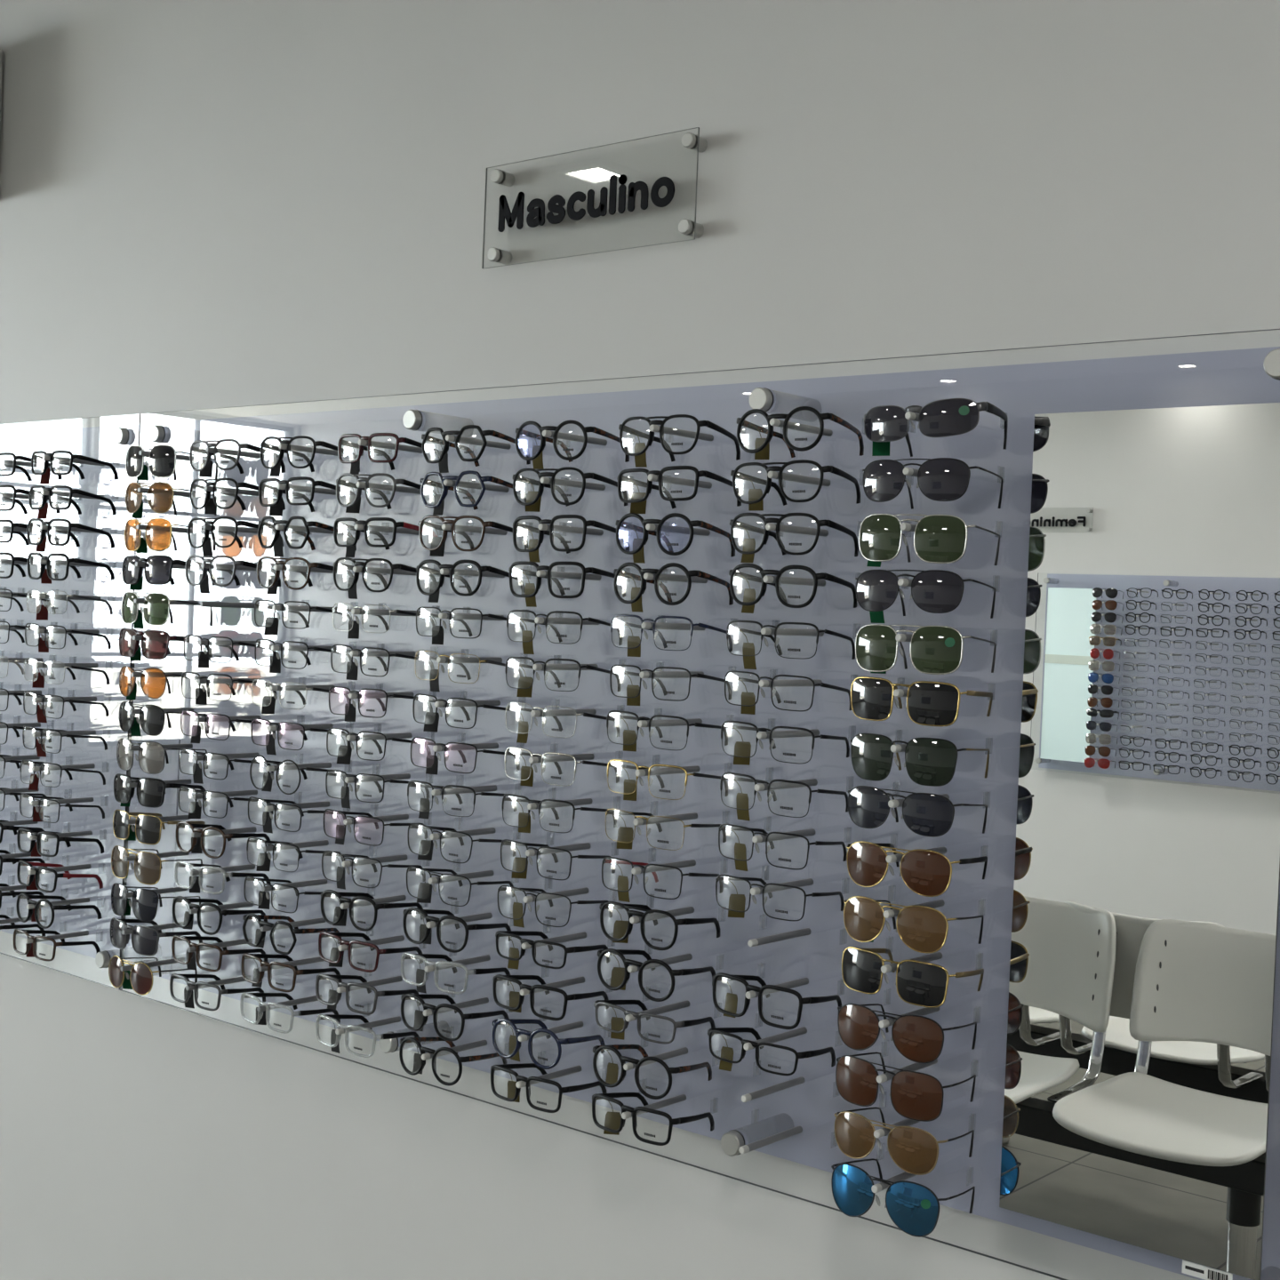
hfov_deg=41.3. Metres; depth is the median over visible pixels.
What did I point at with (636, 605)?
eyeglasses
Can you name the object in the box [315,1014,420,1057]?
eyeglasses
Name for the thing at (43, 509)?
eyeglasses
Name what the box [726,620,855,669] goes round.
eyeglasses
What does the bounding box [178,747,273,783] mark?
eyeglasses
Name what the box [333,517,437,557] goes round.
eyeglasses
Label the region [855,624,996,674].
sunglasses
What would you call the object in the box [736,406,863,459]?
eyeglasses
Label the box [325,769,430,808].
eyeglasses
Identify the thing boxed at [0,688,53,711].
eyeglasses
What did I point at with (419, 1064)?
eyeglasses
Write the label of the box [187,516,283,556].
eyeglasses
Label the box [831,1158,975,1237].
sunglasses
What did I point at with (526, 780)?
eyeglasses
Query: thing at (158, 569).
sunglasses
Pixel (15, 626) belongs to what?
eyeglasses
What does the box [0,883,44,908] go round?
eyeglasses
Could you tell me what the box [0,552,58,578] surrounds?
eyeglasses
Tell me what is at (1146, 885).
mirror
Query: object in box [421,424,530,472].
eyeglasses
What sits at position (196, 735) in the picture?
eyeglasses
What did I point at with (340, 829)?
eyeglasses
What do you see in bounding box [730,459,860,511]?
eyeglasses
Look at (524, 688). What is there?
eyeglasses
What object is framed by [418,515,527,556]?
eyeglasses
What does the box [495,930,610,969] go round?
eyeglasses
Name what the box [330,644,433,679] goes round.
eyeglasses
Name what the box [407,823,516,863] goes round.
eyeglasses
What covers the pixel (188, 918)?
eyeglasses
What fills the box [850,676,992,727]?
sunglasses
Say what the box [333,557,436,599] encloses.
eyeglasses
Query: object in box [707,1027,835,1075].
eyeglasses
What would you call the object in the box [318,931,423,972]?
eyeglasses
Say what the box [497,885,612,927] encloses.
eyeglasses
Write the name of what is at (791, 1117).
display rack
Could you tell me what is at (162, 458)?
sunglasses
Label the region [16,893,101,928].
eyeglasses
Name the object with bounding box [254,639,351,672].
eyeglasses
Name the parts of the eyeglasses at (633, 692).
frame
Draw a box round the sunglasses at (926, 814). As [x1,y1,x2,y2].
[847,785,987,836]
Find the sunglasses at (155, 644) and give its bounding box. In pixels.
[119,627,212,661]
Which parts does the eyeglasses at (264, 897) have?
frame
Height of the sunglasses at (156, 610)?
0.062 m
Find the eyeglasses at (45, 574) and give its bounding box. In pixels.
[27,552,114,583]
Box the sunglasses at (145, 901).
[111,882,200,921]
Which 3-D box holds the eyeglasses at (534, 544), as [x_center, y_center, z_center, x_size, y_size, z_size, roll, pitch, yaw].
[-0.089,-0.130,2.220,0.142,0.063,0.107,2,1,41]
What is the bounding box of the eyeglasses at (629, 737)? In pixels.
[606,710,727,751]
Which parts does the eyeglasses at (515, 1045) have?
frame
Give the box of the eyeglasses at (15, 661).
[0,656,54,678]
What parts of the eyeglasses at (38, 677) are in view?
frame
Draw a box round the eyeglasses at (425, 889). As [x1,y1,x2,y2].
[406,865,515,906]
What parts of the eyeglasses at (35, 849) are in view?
frame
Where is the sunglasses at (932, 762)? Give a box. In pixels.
[850,732,989,786]
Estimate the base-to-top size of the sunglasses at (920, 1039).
0.052 m
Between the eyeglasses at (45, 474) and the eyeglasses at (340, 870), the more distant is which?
the eyeglasses at (45, 474)
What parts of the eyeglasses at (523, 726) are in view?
frame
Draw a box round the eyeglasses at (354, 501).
[336,472,436,513]
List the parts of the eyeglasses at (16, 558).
frame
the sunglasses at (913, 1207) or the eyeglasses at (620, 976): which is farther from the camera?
the eyeglasses at (620, 976)
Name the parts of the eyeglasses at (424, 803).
frame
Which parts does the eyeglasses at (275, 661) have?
frame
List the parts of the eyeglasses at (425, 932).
frame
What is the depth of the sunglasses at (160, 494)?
2.75 m
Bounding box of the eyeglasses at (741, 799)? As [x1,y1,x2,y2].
[720,772,848,821]
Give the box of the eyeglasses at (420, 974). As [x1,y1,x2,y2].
[400,952,511,994]
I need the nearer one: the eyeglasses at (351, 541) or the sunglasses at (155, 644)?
the eyeglasses at (351, 541)
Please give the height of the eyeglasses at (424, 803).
0.059 m
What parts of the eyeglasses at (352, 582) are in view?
frame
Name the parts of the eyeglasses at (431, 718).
frame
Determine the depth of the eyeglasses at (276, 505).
2.54 m
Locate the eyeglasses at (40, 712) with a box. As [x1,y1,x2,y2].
[23,690,109,722]
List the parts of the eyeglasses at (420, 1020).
frame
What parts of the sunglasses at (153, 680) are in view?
frame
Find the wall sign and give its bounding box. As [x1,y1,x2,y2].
[481,127,707,268]
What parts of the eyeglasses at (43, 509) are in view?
frame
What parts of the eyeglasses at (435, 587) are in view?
frame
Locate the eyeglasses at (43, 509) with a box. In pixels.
[28,485,116,519]
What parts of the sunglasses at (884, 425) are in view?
frame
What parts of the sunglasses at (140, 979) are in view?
frame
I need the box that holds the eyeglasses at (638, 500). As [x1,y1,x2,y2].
[616,465,741,513]
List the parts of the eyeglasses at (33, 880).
frame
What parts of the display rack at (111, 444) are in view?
rod, rod, rod, rod, rod, rod, rod, rod, rod, rod, rod, rod, rod, rod, rod, rod, rod, rod, rod, rod, rod, rod, rod, rod, rod, rod, rod, rod, rod, rod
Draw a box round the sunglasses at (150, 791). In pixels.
[113,773,207,807]
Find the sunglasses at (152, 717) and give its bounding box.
[118,701,208,735]
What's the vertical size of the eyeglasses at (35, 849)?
0.056 m
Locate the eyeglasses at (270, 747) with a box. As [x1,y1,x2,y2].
[250,718,350,755]
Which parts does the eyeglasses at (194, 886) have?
frame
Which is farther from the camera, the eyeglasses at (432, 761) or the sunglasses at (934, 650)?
the eyeglasses at (432, 761)
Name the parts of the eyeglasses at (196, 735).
frame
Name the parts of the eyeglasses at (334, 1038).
frame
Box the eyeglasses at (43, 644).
[24,623,111,652]
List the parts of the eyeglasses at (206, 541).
frame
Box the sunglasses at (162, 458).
[125,444,217,480]
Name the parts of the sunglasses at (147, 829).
frame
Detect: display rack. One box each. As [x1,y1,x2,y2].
[0,413,191,990]
[120,328,1279,1279]
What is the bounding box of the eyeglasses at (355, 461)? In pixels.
[337,432,439,474]
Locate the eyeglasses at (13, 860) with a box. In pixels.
[0,849,47,875]
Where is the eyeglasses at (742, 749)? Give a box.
[720,720,849,765]
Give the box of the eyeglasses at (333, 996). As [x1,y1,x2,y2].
[315,973,421,1015]
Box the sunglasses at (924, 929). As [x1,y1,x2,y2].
[843,896,983,953]
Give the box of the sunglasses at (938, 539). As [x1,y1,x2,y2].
[858,513,999,567]
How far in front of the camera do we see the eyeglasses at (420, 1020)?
2.32 m
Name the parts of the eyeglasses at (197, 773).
frame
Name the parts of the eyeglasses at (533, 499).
frame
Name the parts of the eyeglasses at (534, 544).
frame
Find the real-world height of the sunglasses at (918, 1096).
0.057 m
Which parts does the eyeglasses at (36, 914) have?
frame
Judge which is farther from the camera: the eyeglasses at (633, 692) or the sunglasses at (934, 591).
the eyeglasses at (633, 692)
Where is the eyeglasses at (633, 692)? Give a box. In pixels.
[609,664,731,705]
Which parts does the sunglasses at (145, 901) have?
frame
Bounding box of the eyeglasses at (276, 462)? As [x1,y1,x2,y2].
[260,435,359,476]
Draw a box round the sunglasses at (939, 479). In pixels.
[862,457,1003,509]
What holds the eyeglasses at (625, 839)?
on the display rack at (791, 1117)
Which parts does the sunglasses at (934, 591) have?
frame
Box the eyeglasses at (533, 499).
[512,466,627,511]
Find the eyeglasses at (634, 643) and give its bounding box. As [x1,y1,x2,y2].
[610,614,732,656]
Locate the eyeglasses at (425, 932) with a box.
[402,907,511,952]
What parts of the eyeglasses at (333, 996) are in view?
frame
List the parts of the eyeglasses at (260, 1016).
frame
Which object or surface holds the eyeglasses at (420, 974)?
on the display rack at (791, 1117)
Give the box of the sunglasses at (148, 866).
[111,845,202,884]
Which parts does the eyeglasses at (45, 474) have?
frame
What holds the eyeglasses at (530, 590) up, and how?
on the display rack at (791, 1117)
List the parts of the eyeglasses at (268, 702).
frame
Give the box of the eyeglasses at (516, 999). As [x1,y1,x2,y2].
[492,974,608,1020]
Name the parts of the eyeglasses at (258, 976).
frame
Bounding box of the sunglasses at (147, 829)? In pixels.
[112,808,205,844]
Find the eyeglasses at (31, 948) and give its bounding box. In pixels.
[13,928,100,961]
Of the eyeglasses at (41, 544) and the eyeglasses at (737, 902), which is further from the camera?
the eyeglasses at (41, 544)
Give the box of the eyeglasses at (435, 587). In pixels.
[416,559,524,602]
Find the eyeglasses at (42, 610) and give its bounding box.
[26,590,112,620]
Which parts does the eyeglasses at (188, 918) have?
frame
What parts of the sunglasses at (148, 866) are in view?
frame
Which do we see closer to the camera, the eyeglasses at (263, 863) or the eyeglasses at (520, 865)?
the eyeglasses at (520, 865)
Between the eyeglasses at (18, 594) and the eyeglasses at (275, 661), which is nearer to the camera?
the eyeglasses at (275, 661)
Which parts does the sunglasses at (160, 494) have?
frame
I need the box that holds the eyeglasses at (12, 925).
[0,914,46,935]
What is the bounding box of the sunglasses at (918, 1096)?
[835,1051,975,1121]
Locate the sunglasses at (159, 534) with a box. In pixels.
[124,518,215,552]
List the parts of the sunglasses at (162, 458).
frame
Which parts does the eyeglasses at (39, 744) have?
frame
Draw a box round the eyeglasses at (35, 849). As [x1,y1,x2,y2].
[16,827,103,856]
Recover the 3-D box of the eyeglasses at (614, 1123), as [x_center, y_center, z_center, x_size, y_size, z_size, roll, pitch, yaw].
[0.018,0.596,2.118,0.142,0.057,0.106,2,1,41]
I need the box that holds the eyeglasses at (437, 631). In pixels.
[416,606,524,644]
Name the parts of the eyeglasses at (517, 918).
frame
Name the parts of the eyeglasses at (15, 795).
frame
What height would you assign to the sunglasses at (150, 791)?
0.061 m
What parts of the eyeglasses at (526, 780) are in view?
frame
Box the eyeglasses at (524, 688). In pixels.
[504,656,621,697]
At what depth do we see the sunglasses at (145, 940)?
2.76 m
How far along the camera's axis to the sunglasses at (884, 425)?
1.83 m
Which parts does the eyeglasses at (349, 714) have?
frame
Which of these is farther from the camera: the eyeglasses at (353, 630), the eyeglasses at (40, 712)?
the eyeglasses at (40, 712)
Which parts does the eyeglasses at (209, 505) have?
frame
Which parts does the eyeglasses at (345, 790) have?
frame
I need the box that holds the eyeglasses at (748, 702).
[724,670,852,714]
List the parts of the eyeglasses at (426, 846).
frame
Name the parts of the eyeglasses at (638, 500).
frame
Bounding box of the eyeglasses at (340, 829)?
[323,808,427,846]
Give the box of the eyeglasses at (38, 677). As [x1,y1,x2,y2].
[24,657,109,687]
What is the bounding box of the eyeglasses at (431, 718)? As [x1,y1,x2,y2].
[412,693,521,732]
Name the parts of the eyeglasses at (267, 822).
frame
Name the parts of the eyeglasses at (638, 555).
frame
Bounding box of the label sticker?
[1181,1259,1232,1279]
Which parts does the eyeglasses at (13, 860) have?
frame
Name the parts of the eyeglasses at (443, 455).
frame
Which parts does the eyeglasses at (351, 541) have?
frame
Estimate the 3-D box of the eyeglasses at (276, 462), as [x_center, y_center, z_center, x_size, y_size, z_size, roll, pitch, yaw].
[-0.498,-0.275,2.564,0.140,0.060,0.106,4,2,39]
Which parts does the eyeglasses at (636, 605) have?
frame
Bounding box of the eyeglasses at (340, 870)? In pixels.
[321,850,425,889]
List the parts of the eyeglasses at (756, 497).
frame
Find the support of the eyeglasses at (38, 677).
on the display rack at (111, 444)
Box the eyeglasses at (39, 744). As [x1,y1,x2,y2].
[22,725,107,757]
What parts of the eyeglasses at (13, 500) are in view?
frame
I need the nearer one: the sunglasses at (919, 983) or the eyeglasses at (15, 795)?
the sunglasses at (919, 983)
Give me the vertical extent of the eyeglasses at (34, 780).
0.058 m
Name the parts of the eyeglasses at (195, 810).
frame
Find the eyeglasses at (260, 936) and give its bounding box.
[242,912,341,954]
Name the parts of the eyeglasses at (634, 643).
frame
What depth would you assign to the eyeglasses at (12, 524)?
3.04 m
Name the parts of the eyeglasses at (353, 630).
frame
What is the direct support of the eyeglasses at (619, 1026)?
on the display rack at (791, 1117)
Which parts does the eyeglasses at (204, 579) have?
frame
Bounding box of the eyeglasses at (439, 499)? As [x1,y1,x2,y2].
[420,470,527,515]
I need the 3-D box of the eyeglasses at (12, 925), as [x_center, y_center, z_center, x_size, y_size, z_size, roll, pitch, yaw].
[-1.167,0.530,3.111,0.142,0.054,0.107,3,1,41]
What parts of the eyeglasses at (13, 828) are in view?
frame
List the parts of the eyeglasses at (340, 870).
frame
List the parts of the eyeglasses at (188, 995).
frame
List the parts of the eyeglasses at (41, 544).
frame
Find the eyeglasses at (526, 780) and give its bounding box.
[504,746,619,786]
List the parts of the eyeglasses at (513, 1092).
frame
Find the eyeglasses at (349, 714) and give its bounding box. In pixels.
[328,686,432,721]
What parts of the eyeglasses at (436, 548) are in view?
frame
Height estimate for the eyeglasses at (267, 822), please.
0.057 m
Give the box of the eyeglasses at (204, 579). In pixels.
[185,554,280,593]
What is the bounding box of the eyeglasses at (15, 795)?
[0,787,49,810]
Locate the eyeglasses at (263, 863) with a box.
[246,836,343,871]
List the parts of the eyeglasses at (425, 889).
frame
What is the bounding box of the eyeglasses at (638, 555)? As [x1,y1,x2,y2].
[615,512,735,563]
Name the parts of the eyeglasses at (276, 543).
frame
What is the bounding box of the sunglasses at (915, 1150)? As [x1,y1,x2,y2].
[833,1106,974,1175]
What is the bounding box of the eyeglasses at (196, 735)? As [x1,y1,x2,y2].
[180,709,275,743]
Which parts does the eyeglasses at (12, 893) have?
frame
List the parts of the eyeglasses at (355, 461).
frame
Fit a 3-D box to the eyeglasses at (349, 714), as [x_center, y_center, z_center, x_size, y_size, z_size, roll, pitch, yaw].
[-0.374,0.095,2.456,0.138,0.054,0.105,3,1,41]
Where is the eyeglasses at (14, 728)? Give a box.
[0,721,51,743]
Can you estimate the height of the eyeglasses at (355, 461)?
0.059 m
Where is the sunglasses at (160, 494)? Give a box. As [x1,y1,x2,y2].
[125,481,216,518]
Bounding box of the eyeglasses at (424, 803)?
[407,780,517,819]
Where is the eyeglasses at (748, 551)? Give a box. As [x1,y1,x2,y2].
[729,512,858,562]
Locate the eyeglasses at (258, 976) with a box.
[240,952,342,991]
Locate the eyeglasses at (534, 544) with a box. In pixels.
[512,514,629,562]
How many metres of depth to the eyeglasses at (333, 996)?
2.43 m
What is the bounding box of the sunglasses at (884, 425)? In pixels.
[863,398,1007,456]
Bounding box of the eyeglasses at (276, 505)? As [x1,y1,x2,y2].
[258,476,353,516]
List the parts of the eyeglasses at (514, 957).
frame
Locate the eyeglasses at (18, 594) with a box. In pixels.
[0,588,55,614]
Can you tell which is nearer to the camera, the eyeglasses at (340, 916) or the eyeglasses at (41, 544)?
the eyeglasses at (340, 916)
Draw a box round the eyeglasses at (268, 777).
[249,754,346,794]
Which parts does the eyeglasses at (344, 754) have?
frame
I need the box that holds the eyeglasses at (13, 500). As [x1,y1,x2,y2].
[0,484,60,514]
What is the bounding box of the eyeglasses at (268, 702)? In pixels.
[251,679,351,714]
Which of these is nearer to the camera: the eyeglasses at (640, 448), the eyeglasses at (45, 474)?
the eyeglasses at (640, 448)
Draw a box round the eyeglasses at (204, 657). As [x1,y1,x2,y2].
[184,634,277,668]
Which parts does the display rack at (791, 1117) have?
rod, rod, rod, rod, rod, rod, rod, rod, rod, rod, rod, rod, rod, rod, rod, rod, rod, rod, rod, rod, rod, rod, rod, rod, rod, rod, rod, rod, rod, rod, rod, rod, rod, rod, rod, rod, rod, rod, rod, rod, rod, rod, rod, rod, rod, rod, rod, rod, rod, rod, rod, rod, rod, rod, rod, rod, rod, rod, rod, rod, rod, rod, rod, rod, rod, rod, rod, rod, rod, rod, rod, rod, rod, rod, rod, rod, rod, rod, rod, rod, rod, rod, rod, rod, rod, rod, rod, rod, rod, rod, rod, rod, rod, rod, rod, rod, rod, rod, rod, rod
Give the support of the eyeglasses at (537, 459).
on the display rack at (791, 1117)
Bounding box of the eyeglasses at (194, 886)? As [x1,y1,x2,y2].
[174,860,271,894]
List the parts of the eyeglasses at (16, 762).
frame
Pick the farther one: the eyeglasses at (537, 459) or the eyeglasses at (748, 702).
the eyeglasses at (537, 459)
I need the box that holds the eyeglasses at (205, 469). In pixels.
[189,439,285,477]
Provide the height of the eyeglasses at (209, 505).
0.056 m
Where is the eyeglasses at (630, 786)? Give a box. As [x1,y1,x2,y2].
[607,759,728,800]
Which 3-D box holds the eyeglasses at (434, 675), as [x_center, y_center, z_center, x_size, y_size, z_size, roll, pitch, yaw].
[-0.234,0.045,2.339,0.139,0.058,0.104,4,1,40]
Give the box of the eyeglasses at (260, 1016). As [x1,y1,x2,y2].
[240,992,340,1033]
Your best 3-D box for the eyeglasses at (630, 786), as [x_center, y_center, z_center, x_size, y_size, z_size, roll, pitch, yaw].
[0.037,0.177,2.110,0.139,0.056,0.105,3,0,41]
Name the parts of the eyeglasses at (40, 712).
frame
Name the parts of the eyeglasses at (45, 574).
frame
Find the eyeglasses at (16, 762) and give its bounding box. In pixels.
[0,754,50,778]
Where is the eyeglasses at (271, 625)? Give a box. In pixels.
[254,600,351,635]
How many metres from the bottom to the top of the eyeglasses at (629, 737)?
0.055 m
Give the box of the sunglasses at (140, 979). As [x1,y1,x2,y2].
[108,955,197,995]
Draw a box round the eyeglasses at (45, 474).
[31,450,118,484]
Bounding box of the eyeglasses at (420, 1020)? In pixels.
[400,993,509,1040]
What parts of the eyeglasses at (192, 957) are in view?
frame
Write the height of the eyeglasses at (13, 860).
0.061 m
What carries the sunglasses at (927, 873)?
on the display rack at (791, 1117)
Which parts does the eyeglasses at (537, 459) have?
frame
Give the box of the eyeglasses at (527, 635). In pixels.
[506,609,622,654]
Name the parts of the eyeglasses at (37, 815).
frame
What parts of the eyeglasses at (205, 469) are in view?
frame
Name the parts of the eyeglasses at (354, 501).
frame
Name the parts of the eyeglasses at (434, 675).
frame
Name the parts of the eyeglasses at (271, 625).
frame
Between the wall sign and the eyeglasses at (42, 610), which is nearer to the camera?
the wall sign
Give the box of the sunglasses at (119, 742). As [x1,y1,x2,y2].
[116,737,207,774]
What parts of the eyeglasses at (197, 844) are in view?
frame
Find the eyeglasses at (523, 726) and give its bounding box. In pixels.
[505,702,620,743]
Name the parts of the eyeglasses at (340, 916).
frame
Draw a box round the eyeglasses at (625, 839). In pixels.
[605,808,726,850]
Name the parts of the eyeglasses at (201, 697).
frame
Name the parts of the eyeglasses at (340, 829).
frame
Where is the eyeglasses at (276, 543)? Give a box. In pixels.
[257,515,356,557]
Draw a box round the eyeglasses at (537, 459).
[515,419,629,469]
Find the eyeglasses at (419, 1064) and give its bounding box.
[399,1036,507,1085]
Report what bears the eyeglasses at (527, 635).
on the display rack at (791, 1117)
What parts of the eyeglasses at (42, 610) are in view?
frame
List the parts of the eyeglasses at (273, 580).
frame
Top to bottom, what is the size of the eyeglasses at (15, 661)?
0.055 m
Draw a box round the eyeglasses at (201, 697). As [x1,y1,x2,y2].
[181,672,277,704]
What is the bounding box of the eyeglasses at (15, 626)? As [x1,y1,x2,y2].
[0,620,55,645]
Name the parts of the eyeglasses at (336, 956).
frame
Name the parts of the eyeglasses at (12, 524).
frame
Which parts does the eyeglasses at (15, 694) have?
frame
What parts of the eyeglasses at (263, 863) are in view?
frame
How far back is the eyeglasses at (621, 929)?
2.08 m
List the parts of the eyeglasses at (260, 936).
frame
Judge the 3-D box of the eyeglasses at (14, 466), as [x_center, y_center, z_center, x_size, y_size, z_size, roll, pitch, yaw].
[-1.133,-0.308,3.096,0.142,0.057,0.107,3,1,41]
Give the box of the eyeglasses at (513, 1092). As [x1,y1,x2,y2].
[490,1063,606,1112]
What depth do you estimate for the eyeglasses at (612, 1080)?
2.09 m
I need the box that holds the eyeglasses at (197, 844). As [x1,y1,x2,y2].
[176,821,270,858]
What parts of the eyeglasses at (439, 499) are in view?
frame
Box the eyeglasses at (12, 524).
[0,519,59,545]
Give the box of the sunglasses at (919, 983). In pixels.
[841,946,983,1007]
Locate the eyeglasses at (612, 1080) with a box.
[592,1044,711,1099]
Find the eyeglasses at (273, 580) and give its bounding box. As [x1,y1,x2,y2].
[256,556,353,594]
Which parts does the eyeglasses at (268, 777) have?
frame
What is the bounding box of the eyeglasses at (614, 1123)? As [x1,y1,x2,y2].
[592,1092,714,1145]
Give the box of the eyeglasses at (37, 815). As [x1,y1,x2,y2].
[19,792,104,823]
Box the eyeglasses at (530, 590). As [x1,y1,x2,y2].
[508,560,625,607]
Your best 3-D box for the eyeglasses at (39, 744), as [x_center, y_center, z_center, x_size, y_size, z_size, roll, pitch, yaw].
[-1.013,0.181,2.989,0.138,0.056,0.105,3,1,41]
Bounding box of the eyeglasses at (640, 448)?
[618,414,740,467]
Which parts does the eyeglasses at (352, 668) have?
frame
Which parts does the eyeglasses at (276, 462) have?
frame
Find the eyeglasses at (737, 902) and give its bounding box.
[715,874,844,921]
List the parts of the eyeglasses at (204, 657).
frame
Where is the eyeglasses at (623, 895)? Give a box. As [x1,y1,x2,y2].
[601,856,723,902]
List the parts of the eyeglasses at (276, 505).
frame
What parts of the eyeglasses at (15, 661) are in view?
frame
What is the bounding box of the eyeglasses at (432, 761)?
[410,736,519,775]
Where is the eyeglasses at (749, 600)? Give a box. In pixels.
[728,563,857,613]
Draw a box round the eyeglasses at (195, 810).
[178,785,273,818]
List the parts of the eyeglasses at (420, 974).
frame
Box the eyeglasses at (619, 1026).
[593,1000,715,1044]
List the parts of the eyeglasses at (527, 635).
frame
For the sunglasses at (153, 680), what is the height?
0.063 m
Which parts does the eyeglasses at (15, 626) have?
frame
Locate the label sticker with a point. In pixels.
(1200, 1271)
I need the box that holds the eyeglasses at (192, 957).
[171,935,268,971]
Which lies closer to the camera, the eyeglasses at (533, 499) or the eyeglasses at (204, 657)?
the eyeglasses at (533, 499)
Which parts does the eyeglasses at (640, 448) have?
frame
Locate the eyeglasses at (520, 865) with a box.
[500,839,615,879]
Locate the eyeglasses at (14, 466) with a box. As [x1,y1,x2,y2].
[0,452,62,480]
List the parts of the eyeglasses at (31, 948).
frame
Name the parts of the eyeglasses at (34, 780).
frame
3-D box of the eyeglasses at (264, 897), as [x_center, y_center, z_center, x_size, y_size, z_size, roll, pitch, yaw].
[-0.525,0.387,2.576,0.139,0.056,0.105,5,1,40]
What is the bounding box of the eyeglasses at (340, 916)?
[320,889,424,931]
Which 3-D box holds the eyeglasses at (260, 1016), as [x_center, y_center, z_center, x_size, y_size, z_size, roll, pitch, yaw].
[-0.531,0.565,2.578,0.142,0.055,0.107,4,2,42]
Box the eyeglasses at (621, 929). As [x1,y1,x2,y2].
[599,901,720,950]
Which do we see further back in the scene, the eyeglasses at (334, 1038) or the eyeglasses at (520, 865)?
the eyeglasses at (334, 1038)
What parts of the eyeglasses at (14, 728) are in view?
frame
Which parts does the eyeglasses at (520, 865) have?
frame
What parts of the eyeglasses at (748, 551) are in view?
frame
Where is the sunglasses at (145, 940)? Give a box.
[109,917,202,956]
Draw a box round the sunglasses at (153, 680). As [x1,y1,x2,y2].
[119,665,209,699]
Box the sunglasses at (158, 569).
[122,555,215,590]
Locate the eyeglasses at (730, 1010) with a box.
[712,972,842,1029]
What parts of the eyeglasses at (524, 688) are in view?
frame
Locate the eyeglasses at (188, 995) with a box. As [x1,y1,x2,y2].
[169,973,266,1010]
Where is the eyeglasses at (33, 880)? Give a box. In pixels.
[16,860,103,892]
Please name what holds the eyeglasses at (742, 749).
on the display rack at (791, 1117)
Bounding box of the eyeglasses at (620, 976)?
[597,948,715,1001]
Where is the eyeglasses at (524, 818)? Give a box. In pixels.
[501,793,616,832]
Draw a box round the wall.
[0,0,1279,1279]
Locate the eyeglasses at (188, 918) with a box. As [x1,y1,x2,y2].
[172,896,267,935]
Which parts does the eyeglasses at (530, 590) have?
frame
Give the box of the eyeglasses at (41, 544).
[26,518,114,551]
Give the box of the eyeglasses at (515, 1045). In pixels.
[491,1018,605,1069]
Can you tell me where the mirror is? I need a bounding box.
[999,402,1279,1279]
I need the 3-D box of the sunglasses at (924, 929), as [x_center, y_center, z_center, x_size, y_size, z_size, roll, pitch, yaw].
[0.305,0.313,1.884,0.144,0.057,0.103,3,0,41]
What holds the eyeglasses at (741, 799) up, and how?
on the display rack at (791, 1117)
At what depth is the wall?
2.54 m
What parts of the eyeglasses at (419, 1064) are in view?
frame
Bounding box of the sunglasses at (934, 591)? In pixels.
[855,569,995,623]
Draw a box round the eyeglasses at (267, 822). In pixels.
[248,796,344,833]
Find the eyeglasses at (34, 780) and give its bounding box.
[19,759,105,790]
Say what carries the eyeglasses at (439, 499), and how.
on the display rack at (791, 1117)
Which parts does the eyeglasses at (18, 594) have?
frame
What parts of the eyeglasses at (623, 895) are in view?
frame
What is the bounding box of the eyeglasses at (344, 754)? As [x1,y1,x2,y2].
[326,728,430,764]
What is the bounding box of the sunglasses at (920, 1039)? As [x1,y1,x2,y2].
[837,1003,976,1063]
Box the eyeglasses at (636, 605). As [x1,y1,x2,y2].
[613,562,733,612]
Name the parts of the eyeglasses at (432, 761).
frame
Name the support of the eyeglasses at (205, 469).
on the display rack at (791, 1117)
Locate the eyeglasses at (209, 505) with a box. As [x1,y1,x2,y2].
[190,477,285,514]
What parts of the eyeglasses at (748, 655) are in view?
frame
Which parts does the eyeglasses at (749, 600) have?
frame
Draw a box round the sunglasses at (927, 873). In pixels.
[846,840,987,896]
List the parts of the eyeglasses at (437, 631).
frame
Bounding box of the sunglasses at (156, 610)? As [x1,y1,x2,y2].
[121,592,212,628]
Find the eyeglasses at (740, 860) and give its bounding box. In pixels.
[718,823,847,871]
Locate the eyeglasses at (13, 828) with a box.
[0,819,47,843]
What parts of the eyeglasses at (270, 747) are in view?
frame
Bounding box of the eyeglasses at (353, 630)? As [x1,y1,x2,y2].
[332,603,435,639]
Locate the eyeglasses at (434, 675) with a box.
[415,650,523,692]
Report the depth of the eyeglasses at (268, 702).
2.58 m
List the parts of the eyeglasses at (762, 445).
frame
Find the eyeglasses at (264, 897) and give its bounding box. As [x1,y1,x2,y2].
[243,875,340,912]
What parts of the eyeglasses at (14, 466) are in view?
frame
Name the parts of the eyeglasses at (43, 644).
frame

